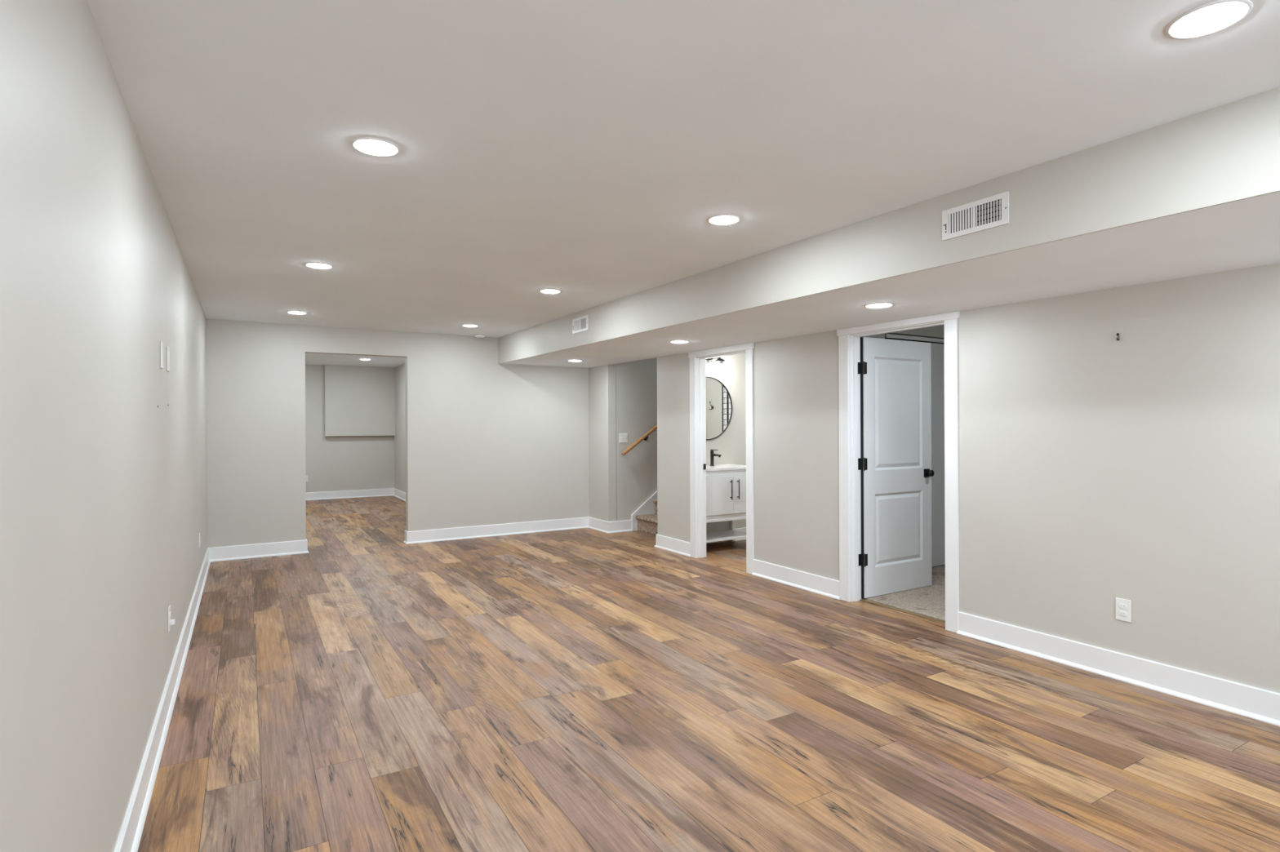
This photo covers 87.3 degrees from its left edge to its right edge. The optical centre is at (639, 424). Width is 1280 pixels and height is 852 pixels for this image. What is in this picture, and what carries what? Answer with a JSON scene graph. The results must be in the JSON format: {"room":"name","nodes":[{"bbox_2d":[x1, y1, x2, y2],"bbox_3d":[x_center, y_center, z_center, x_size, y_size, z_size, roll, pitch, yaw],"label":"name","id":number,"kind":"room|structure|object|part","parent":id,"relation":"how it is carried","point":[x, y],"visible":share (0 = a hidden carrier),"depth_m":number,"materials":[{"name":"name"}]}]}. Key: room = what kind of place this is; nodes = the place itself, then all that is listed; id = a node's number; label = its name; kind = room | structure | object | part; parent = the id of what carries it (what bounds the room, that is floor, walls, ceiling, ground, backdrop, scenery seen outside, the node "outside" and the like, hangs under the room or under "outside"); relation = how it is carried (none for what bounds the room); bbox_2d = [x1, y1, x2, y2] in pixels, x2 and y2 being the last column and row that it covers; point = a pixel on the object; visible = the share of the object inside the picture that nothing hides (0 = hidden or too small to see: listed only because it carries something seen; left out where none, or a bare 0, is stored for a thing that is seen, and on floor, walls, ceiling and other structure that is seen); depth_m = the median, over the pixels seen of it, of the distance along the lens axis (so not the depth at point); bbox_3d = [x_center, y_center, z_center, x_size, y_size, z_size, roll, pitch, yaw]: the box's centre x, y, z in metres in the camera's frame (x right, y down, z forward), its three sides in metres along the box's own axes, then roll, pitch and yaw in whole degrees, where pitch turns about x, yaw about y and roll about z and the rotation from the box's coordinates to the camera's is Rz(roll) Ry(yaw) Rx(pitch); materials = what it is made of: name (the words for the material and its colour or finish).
{"room":"finished basement","nodes":[
{"label":"finished basement","id":0,"kind":"room"},
{"bbox_2d":[0,0,207,851],"bbox_3d":[-3.082,0.027,4.463,0.120,2.800,16.820,0,0,-31],"label":"wall","id":1,"kind":"structure","parent":0,"point":[104,487],"depth_m":1.59,"materials":[{"name":"paint"}]},
{"bbox_2d":[160,341,163,368],"bbox_3d":[-2.185,-0.316,3.065,0.007,0.122,0.074,0,0,-31],"label":"wall plate","id":2,"kind":"object","parent":1,"relation":"attached to","point":[161,342],"visible":1,"depth_m":3.04,"materials":[{"name":"plastic"}]},
{"bbox_2d":[166,346,169,372],"bbox_3d":[-2.337,-0.324,3.323,0.008,0.122,0.074,0,0,-31],"label":"wall plate","id":3,"kind":"object","parent":1,"relation":"attached to","point":[167,347],"visible":1,"depth_m":3.30,"materials":[{"name":"plastic"}]},
{"bbox_2d":[168,604,175,631],"bbox_3d":[-2.325,0.961,3.329,0.026,0.117,0.072,0,0,-31],"label":"wall outlet","id":4,"kind":"object","parent":1,"relation":"attached to","point":[171,622],"visible":1,"depth_m":3.31,"materials":[{"name":"plastic"}]},
{"bbox_3d":[-2.333,0.961,3.324,0.006,0.117,0.072,0,0,-31],"label":"plate","id":5,"kind":"part","parent":4,"relation":"part of","materials":[{"name":"plastic"}]},
{"bbox_2d":[198,533,200,547],"bbox_3d":[-3.635,0.958,5.536,0.010,0.117,0.072,0,0,-31],"label":"wall outlet","id":6,"kind":"object","parent":1,"relation":"attached to","point":[199,536],"visible":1,"depth_m":5.51,"materials":[{"name":"plastic"}]},
{"bbox_2d":[114,488,405,851],"bbox_3d":[-1.772,1.302,5.163,2.840,0.140,16.700,0,0,-31],"label":"baseboard","id":7,"kind":"structure","parent":1,"relation":"attached to","point":[132,827],"depth_m":3.52,"materials":[{"name":"paint"}]},
{"bbox_2d":[305,364,394,493],"bbox_3d":[-5.996,0.039,12.438,2.960,2.800,0.120,0,0,-31],"label":"wall","id":8,"kind":"structure","parent":0,"point":[332,463],"depth_m":12.55,"materials":[{"name":"paint"}]},
{"bbox_2d":[324,364,395,436],"bbox_3d":[-5.300,-0.444,12.716,1.235,1.320,0.110,0,0,-31],"label":"wall panel","id":9,"kind":"object","parent":8,"relation":"attached to","point":[359,401],"visible":1,"depth_m":12.65,"materials":[{"name":"paint"}]},
{"bbox_2d":[305,352,404,367],"bbox_3d":[-4.612,-1.147,9.963,2.840,0.080,5.555,0,0,-31],"label":"ceiling","id":10,"kind":"structure","parent":0,"point":[310,358],"depth_m":11.57,"materials":[{"name":"paint"}]},
{"bbox_2d":[206,319,589,547],"bbox_3d":[-2.494,0.000,7.915,4.400,2.750,0.120,0,0,-31],"label":"wall","id":11,"kind":"structure","parent":0,"point":[488,442],"depth_m":7.82,"materials":[{"name":"paint"}]},
{"bbox_2d":[403,516,632,544],"bbox_3d":[-1.426,1.301,8.198,2.713,0.140,0.576,0,0,-28],"label":"baseboard","id":12,"kind":"structure","parent":11,"relation":"attached to","point":[487,531],"depth_m":8.37,"materials":[{"name":"paint"}]},
{"bbox_2d":[394,364,405,493],"bbox_3d":[-3.332,0.028,10.715,0.120,2.800,5.555,0,0,-31],"label":"wall","id":13,"kind":"structure","parent":0,"point":[400,402],"depth_m":12.57,"materials":[{"name":"paint"}]},
{"bbox_2d":[615,358,657,521],"bbox_3d":[1.178,-0.590,9.445,3.515,3.900,0.120,0,0,-31],"label":"wall","id":14,"kind":"structure","parent":0,"point":[637,381],"depth_m":8.65,"materials":[{"name":"paint"}]},
{"bbox_2d":[619,433,627,443],"bbox_3d":[-0.208,0.173,8.546,0.118,0.120,0.018,0,0,-31],"label":"light switch","id":15,"kind":"object","parent":14,"relation":"attached to","point":[623,437],"visible":1,"depth_m":8.55,"materials":[{"name":"plastic"}]},
{"bbox_2d":[621,424,657,455],"bbox_3d":[0.885,-0.507,9.150,2.625,1.794,0.090,0,0,-31],"label":"handrail","id":16,"kind":"object","parent":14,"relation":"attached to","point":[645,437],"visible":0.35,"depth_m":8.59,"materials":[{"name":"brown wood"}]},
{"bbox_2d":[631,490,657,531],"bbox_3d":[0.923,0.366,9.210,2.400,1.991,0.023,0,0,-31],"label":"trim","id":17,"kind":"structure","parent":14,"relation":"attached to","point":[648,507],"depth_m":8.70,"materials":[{"name":"paint"}]},
{"bbox_2d":[86,0,1279,337],"bbox_3d":[-0.186,-1.081,2.809,3.198,0.154,11.025,0,0,-31],"label":"ceiling","id":18,"kind":"structure","parent":0,"point":[585,150],"depth_m":2.27,"materials":[{"name":"paint"}]},
{"bbox_2d":[287,311,306,314],"bbox_3d":[-3.245,-1.055,6.345,0.172,0.010,0.172,0,0,-31],"label":"recessed light","id":19,"kind":"object","parent":18,"relation":"in","point":[288,312],"visible":1,"depth_m":6.32,"materials":[{"name":"white plastic"}]},
{"bbox_2d":[304,262,333,269],"bbox_3d":[-2.118,-1.045,4.426,0.172,0.010,0.172,0,0,-31],"label":"recessed light","id":20,"kind":"object","parent":18,"relation":"in","point":[316,265],"visible":1,"depth_m":4.40,"materials":[{"name":"white plastic"}]},
{"bbox_2d":[351,137,399,156],"bbox_3d":[-0.988,-1.034,2.509,0.172,0.010,0.172,0,0,-31],"label":"recessed light","id":21,"kind":"object","parent":18,"relation":"in","point":[371,146],"visible":1,"depth_m":2.49,"materials":[{"name":"white plastic"}]},
{"bbox_2d":[462,324,478,327],"bbox_3d":[-1.829,-1.061,7.221,0.172,0.010,0.172,0,0,-31],"label":"recessed light","id":22,"kind":"object","parent":18,"relation":"in","point":[466,325],"visible":1,"depth_m":7.20,"materials":[{"name":"white"}]},
{"bbox_2d":[473,333,485,337],"bbox_3d":[-1.899,-1.051,7.937,0.140,0.040,0.140,0,0,-31],"label":"smoke detector","id":23,"kind":"object","parent":18,"relation":"attached to","point":[477,335],"visible":1,"depth_m":7.89,"materials":[{"name":"plastic"}]},
{"bbox_2d":[539,288,560,293],"bbox_3d":[-0.710,-1.051,5.305,0.172,0.010,0.172,0,0,-31],"label":"recessed light","id":24,"kind":"object","parent":18,"relation":"in","point":[544,291],"visible":1,"depth_m":5.28,"materials":[{"name":"white plastic"}]},
{"bbox_2d":[706,214,741,225],"bbox_3d":[0.428,-1.041,3.420,0.172,0.010,0.172,0,0,-31],"label":"recessed light","id":25,"kind":"object","parent":18,"relation":"in","point":[719,220],"visible":1,"depth_m":3.40,"materials":[{"name":"white plastic"}]},
{"bbox_2d":[1164,0,1253,39],"bbox_3d":[1.451,-1.031,1.713,0.172,0.010,0.172,0,0,-31],"label":"recessed light","id":26,"kind":"object","parent":18,"relation":"in","point":[1212,17],"visible":1,"depth_m":1.70,"materials":[{"name":"white plastic"}]},
{"bbox_2d":[137,495,1279,851],"bbox_3d":[0.284,1.382,6.462,7.700,0.064,16.850,0,0,-31],"label":"floor","id":27,"kind":"structure","parent":0,"point":[367,690],"depth_m":3.06,"materials":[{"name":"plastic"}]},
{"bbox_2d":[635,499,657,534],"bbox_3d":[1.528,0.500,8.918,3.043,1.710,1.100,0,0,-31],"label":"staircase","id":28,"kind":"structure","parent":27,"relation":"on","point":[647,523],"depth_m":8.47,"materials":[{"name":"carpet"}]},
{"bbox_2d":[706,449,746,542],"bbox_3d":[0.879,0.822,7.413,0.773,1.080,0.510,0,0,-31],"label":"vanity cabinet","id":29,"kind":"object","parent":27,"relation":"on","point":[726,484],"visible":0.51,"depth_m":7.22,"materials":[{"name":"paint"}]},
{"bbox_3d":[0.838,0.760,7.147,0.386,0.408,0.018,0,0,-31],"label":"door","id":30,"kind":"part","parent":29,"relation":"part of","materials":[{"name":"paint"}]},
{"bbox_2d":[706,529,746,542],"bbox_3d":[0.869,1.238,7.433,0.761,0.022,0.444,0,0,-31],"label":"shelf","id":31,"kind":"object","parent":29,"relation":"attached to","point":[715,536],"depth_m":7.39,"materials":[{"name":"paint"}]},
{"bbox_2d":[706,464,746,471],"bbox_3d":[0.867,0.478,7.431,0.773,0.030,0.468,0,0,-31],"label":"countertop","id":32,"kind":"structure","parent":29,"relation":"on","point":[717,467],"depth_m":7.27,"materials":[{"name":"white stone"}]},
{"bbox_2d":[710,449,721,466],"bbox_3d":[0.841,0.373,7.469,0.052,0.182,0.176,0,0,-31],"label":"faucet","id":33,"kind":"object","parent":32,"relation":"on","point":[712,459],"depth_m":7.51,"materials":[{"name":"black metal"}]},
{"bbox_3d":[0.980,0.701,7.200,0.012,0.216,0.039,0,0,-31],"label":"handle","id":34,"kind":"part","parent":29,"relation":"part of","materials":[{"name":"black metal"}]},
{"bbox_3d":[1.077,1.199,7.792,0.040,0.324,0.040,0,0,-31],"label":"leg","id":35,"kind":"part","parent":29,"relation":"part of","materials":[{"name":"paint"}]},
{"bbox_3d":[1.064,0.701,7.249,0.012,0.216,0.039,0,0,-31],"label":"handle","id":36,"kind":"part","parent":29,"relation":"part of","materials":[{"name":"black metal"}]},
{"bbox_3d":[1.158,0.758,7.336,0.352,0.408,0.018,0,0,-31],"label":"door","id":37,"kind":"part","parent":29,"relation":"part of","materials":[{"name":"paint"}]},
{"bbox_2d":[860,599,945,623],"bbox_3d":[1.922,1.353,4.845,0.036,0.009,0.800,0,0,-31],"label":"threshold strip","id":38,"kind":"object","parent":27,"relation":"on","point":[864,600],"visible":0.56,"depth_m":4.85,"materials":[{"name":"brown wood"}]},
{"bbox_2d":[706,353,746,543],"bbox_3d":[1.540,-0.591,8.848,3.499,3.900,1.277,0,0,-31],"label":"wall","id":39,"kind":"structure","parent":0,"point":[731,444],"depth_m":7.84,"materials":[{"name":"paint"}]},
{"bbox_2d":[705,356,724,373],"bbox_3d":[0.741,-0.675,7.542,0.472,0.194,0.161,0,0,-31],"label":"vanity light","id":40,"kind":"object","parent":39,"relation":"attached to","point":[719,366],"visible":0.53,"depth_m":7.57,"materials":[{"name":"white glass"}]},
{"bbox_3d":[0.754,-0.630,7.521,0.100,0.104,0.100,0,0,-31],"label":"lamp shade","id":41,"kind":"part","parent":40,"relation":"part of","materials":[{"name":"white glass"}]},
{"bbox_2d":[716,360,723,364],"bbox_3d":[0.909,-0.708,7.613,0.072,0.050,0.072,0,0,-31],"label":"socket","id":42,"kind":"object","parent":40,"relation":"attached to","point":[718,362],"depth_m":7.58,"materials":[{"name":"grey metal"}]},
{"bbox_3d":[0.909,-0.631,7.613,0.100,0.104,0.100,0,0,-31],"label":"lamp shade","id":43,"kind":"part","parent":40,"relation":"part of","materials":[{"name":"white glass"}]},
{"bbox_2d":[706,376,732,439],"bbox_3d":[0.761,-0.184,7.633,0.726,0.726,0.021,0,0,-31],"label":"round mirror","id":44,"kind":"object","parent":39,"relation":"attached to","point":[718,399],"visible":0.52,"depth_m":7.70,"materials":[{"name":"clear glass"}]},
{"bbox_2d":[734,527,746,541],"bbox_3d":[1.425,1.289,8.018,0.768,0.140,0.028,0,0,-31],"label":"baseboard","id":45,"kind":"structure","parent":39,"relation":"attached to","point":[744,530],"depth_m":7.88,"materials":[{"name":"paint"}]},
{"bbox_2d":[497,86,1279,364],"bbox_3d":[1.081,-0.899,3.556,0.012,0.409,11.025,0,0,-31],"label":"wall","id":46,"kind":"structure","parent":0,"point":[1230,152],"depth_m":2.77,"materials":[{"name":"paint"}]},
{"bbox_2d":[572,315,588,333],"bbox_3d":[-0.565,-0.935,6.277,0.018,0.138,0.325,0,0,-31],"label":"air vent","id":47,"kind":"object","parent":46,"relation":"in","point":[580,324],"visible":1,"depth_m":6.26,"materials":[{"name":"metal"}]},
{"bbox_2d":[942,191,1008,240],"bbox_3d":[1.448,-0.902,2.913,0.018,0.133,0.305,0,0,-31],"label":"air vent","id":48,"kind":"object","parent":46,"relation":"in","point":[992,211],"visible":1,"depth_m":2.90,"materials":[{"name":"metal"}]},
{"bbox_2d":[501,191,1279,368],"bbox_3d":[1.640,-0.761,3.885,1.354,0.124,11.025,0,0,-31],"label":"ceiling","id":49,"kind":"structure","parent":0,"point":[1244,233],"depth_m":3.39,"materials":[{"name":"paint"}]},
{"bbox_2d":[568,360,582,361],"bbox_3d":[-0.761,-0.743,7.849,0.172,0.010,0.172,0,0,-31],"label":"recessed light","id":50,"kind":"object","parent":49,"relation":"in","point":[568,360],"visible":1,"depth_m":7.82,"materials":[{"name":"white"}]},
{"bbox_2d":[670,340,688,343],"bbox_3d":[0.352,-0.735,5.983,0.172,0.010,0.172,0,0,-31],"label":"recessed light","id":51,"kind":"object","parent":49,"relation":"in","point":[673,341],"visible":1,"depth_m":5.95,"materials":[{"name":"white"}]},
{"bbox_2d":[864,302,893,308],"bbox_3d":[1.465,-0.727,4.111,0.172,0.010,0.172,0,0,-31],"label":"recessed light","id":52,"kind":"object","parent":49,"relation":"in","point":[874,305],"visible":1,"depth_m":4.08,"materials":[{"name":"white plastic"}]},
{"bbox_2d":[861,324,944,339],"bbox_3d":[2.879,0.134,6.393,3.250,2.440,0.090,0,0,-31],"label":"ceiling","id":53,"kind":"structure","parent":0,"point":[937,331],"depth_m":6.19,"materials":[{"name":"paint"}]},
{"bbox_2d":[884,333,945,567],"bbox_3d":[3.207,0.267,6.596,2.460,2.170,0.092,0,0,-31],"label":"wall","id":54,"kind":"structure","parent":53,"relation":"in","point":[937,345],"depth_m":6.32,"materials":[{"name":"paint"}]},
{"bbox_2d":[588,262,1279,693],"bbox_3d":[2.220,-0.294,4.226,0.115,3.300,11.027,0,0,-31],"label":"wall","id":55,"kind":"structure","parent":0,"point":[1142,467],"depth_m":3.69,"materials":[{"name":"paint"}]},
{"bbox_2d":[653,533,690,556],"bbox_3d":[0.392,1.293,7.222,0.143,0.140,0.680,0,0,-31],"label":"baseboard","id":56,"kind":"structure","parent":55,"relation":"attached to","point":[680,547],"depth_m":7.17,"materials":[{"name":"paint"}]},
{"bbox_2d":[688,342,754,574],"bbox_3d":[0.821,0.308,6.519,0.149,2.106,1.000,0,0,-31],"label":"door frame","id":57,"kind":"structure","parent":55,"relation":"in","point":[697,358],"depth_m":6.83,"materials":[{"name":"paint"}]},
{"bbox_3d":[0.544,0.340,6.870,0.019,2.046,0.092,0,0,-31],"label":"casing","id":58,"kind":"part","parent":57,"relation":"part of","materials":[{"name":"paint"}]},
{"bbox_3d":[0.767,-0.714,6.490,0.023,0.060,1.000,0,0,-31],"label":"head casing","id":59,"kind":"part","parent":57,"relation":"part of","materials":[{"name":"paint"}]},
{"bbox_3d":[1.002,0.338,6.113,0.019,2.046,0.092,0,0,-31],"label":"casing","id":60,"kind":"part","parent":57,"relation":"part of","materials":[{"name":"paint"}]},
{"bbox_2d":[751,559,839,599],"bbox_3d":[1.288,1.290,5.638,0.028,0.140,1.020,0,0,-31],"label":"baseboard","id":61,"kind":"structure","parent":55,"relation":"attached to","point":[821,585],"depth_m":5.59,"materials":[{"name":"paint"}]},
{"bbox_2d":[836,311,959,633],"bbox_3d":[2.202,0.309,5.012,0.953,2.095,1.020,0,0,-31],"label":"door","id":62,"kind":"structure","parent":55,"relation":"in","point":[886,473],"depth_m":5.21,"materials":[{"name":"paint"}]},
{"bbox_3d":[1.575,0.336,5.167,0.019,2.046,0.092,0,0,-31],"label":"casing","id":63,"kind":"part","parent":62,"relation":"part of","materials":[{"name":"paint"}]},
{"bbox_3d":[2.067,-0.086,5.387,0.573,0.889,0.035,0,0,-31],"label":"panel","id":64,"kind":"part","parent":62,"relation":"part of","materials":[{"name":"paint"}]},
{"bbox_3d":[1.802,-0.713,4.779,0.023,0.049,1.020,0,0,-31],"label":"head casing","id":65,"kind":"part","parent":62,"relation":"part of","materials":[{"name":"paint"}]},
{"bbox_3d":[2.070,0.829,5.387,0.573,0.570,0.035,0,0,-31],"label":"panel","id":66,"kind":"part","parent":62,"relation":"part of","materials":[{"name":"paint"}]},
{"bbox_3d":[2.358,0.401,5.558,0.066,0.066,0.159,0,0,-31],"label":"knob","id":67,"kind":"part","parent":62,"relation":"part of","materials":[{"name":"black metal"}]},
{"bbox_3d":[2.043,0.334,4.394,0.019,2.046,0.092,0,0,-31],"label":"casing","id":68,"kind":"part","parent":62,"relation":"part of","materials":[{"name":"paint"}]},
{"bbox_2d":[956,611,1279,726],"bbox_3d":[3.542,1.281,1.913,0.028,0.140,5.705,0,0,-31],"label":"baseboard","id":69,"kind":"structure","parent":55,"relation":"attached to","point":[1248,701],"depth_m":3.50,"materials":[{"name":"paint"}]},
{"bbox_2d":[1115,597,1131,622],"bbox_3d":[2.559,0.983,3.552,0.010,0.117,0.072,0,0,-31],"label":"wall outlet","id":70,"kind":"object","parent":55,"relation":"attached to","point":[1123,606],"visible":1,"depth_m":3.55,"materials":[{"name":"plastic"}]},
{"bbox_2d":[1119,604,1126,608],"bbox_3d":[2.557,0.963,3.550,0.004,0.025,0.033,0,0,-31],"label":"socket","id":71,"kind":"object","parent":70,"relation":"attached to","point":[1121,606],"depth_m":3.55,"materials":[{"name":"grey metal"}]},
{"bbox_2d":[1119,611,1126,616],"bbox_3d":[2.557,1.002,3.550,0.004,0.025,0.033,0,0,-31],"label":"socket","id":72,"kind":"object","parent":70,"relation":"attached to","point":[1121,613],"depth_m":3.55,"materials":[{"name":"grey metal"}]}
]}

